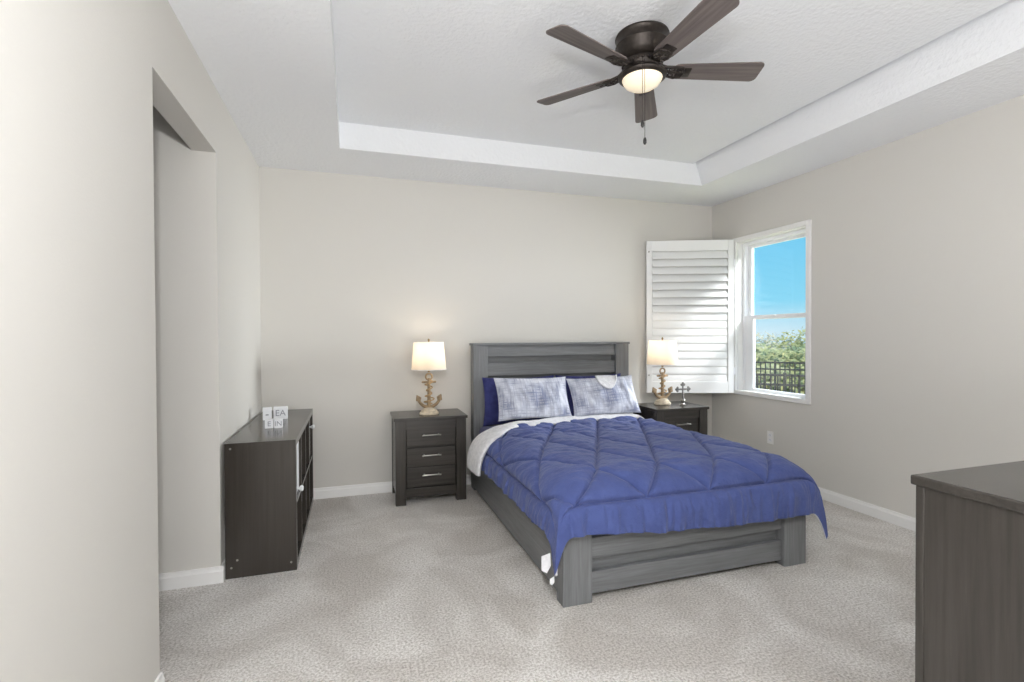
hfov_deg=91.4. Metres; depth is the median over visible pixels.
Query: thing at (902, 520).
baseboard
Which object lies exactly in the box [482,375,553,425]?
pillow
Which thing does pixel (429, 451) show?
nightstand
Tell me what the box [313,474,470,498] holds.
baseboard
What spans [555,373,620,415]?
pillow
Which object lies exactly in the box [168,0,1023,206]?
ceiling
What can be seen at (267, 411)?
block
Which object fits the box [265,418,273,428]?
block
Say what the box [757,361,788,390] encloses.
bush
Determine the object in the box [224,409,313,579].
cube shelf
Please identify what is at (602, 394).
pillow
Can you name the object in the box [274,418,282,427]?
block
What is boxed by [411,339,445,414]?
table lamp
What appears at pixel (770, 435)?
wall outlet
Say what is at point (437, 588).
floor
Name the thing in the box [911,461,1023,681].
dresser
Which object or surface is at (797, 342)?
tree
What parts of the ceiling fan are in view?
blade, blade, pull chain, lamp shade, blade, blade, blade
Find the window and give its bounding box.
[733,219,811,404]
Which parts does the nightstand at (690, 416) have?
panel, leg, drawer, leg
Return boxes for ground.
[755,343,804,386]
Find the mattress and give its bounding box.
[479,426,506,433]
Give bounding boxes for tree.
[755,331,801,361]
[764,327,804,361]
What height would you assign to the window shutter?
1.530 m
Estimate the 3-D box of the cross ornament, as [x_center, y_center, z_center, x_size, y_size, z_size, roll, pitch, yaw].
[1.579,0.485,4.619,0.169,0.216,0.050,0,1,-18]
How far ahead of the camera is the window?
4.90 m
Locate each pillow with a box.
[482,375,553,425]
[494,376,571,420]
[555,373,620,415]
[566,375,640,415]
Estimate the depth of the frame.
2.87 m
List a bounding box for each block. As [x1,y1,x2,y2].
[263,407,271,419]
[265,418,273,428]
[273,406,287,418]
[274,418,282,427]
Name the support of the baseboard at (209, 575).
attached to the wall at (172, 157)
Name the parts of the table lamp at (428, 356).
shade trim, lamp shade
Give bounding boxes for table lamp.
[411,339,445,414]
[646,337,678,404]
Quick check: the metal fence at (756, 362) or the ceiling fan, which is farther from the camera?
the metal fence at (756, 362)
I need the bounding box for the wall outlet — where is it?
[767,431,773,443]
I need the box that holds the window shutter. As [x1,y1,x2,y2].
[646,240,734,392]
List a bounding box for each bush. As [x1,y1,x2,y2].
[755,343,778,376]
[755,348,804,381]
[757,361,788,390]
[761,364,803,393]
[779,348,804,367]
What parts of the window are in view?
sash, sash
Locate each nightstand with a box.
[390,408,467,506]
[633,401,708,434]
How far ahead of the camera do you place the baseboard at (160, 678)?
1.86 m
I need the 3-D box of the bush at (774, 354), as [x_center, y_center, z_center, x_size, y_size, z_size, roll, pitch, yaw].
[11.050,1.096,20.398,2.998,1.719,2.776,0,1,21]
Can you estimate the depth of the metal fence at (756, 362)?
13.27 m
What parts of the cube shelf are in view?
panel, panel, panel, shelf, panel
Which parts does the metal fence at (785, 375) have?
rail, rail, post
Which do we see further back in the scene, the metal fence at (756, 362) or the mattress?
the metal fence at (756, 362)
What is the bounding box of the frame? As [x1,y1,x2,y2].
[469,342,805,607]
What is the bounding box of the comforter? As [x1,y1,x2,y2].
[467,413,827,584]
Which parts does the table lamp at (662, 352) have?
lamp shade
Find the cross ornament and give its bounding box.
[675,382,690,405]
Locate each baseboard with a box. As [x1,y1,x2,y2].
[155,672,164,681]
[159,565,223,590]
[221,559,224,580]
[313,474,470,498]
[818,487,915,531]
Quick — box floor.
[159,484,915,681]
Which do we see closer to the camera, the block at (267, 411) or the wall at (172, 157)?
the wall at (172, 157)
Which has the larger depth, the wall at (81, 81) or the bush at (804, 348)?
the bush at (804, 348)
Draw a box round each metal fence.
[755,361,804,393]
[755,373,804,393]
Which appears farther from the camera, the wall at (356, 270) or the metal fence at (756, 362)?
the metal fence at (756, 362)
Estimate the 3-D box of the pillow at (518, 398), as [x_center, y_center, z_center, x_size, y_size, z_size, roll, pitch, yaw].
[0.181,0.482,4.233,0.676,0.353,0.222,-1,1,-21]
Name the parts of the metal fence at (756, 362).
post, rail, rail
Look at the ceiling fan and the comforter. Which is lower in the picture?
the comforter
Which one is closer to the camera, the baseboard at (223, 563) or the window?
the baseboard at (223, 563)
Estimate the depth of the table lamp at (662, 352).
4.59 m
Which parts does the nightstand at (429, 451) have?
panel, leg, leg, drawer, drawer, drawer, rail, leg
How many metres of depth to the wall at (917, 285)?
3.47 m
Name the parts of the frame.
headboard post, rail, panel, headboard rail, headboard rail, foot post, headboard post, foot panel, foot rail, foot rail, foot post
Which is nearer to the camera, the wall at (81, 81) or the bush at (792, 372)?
the wall at (81, 81)
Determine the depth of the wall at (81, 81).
1.45 m
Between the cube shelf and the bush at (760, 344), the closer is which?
the cube shelf
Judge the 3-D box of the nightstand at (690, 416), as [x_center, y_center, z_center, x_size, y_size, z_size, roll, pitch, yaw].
[1.466,0.943,4.639,0.554,0.697,0.422,0,1,-18]
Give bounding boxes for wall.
[0,0,261,681]
[153,106,196,573]
[259,167,711,487]
[712,95,1023,517]
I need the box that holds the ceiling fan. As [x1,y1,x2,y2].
[537,0,763,144]

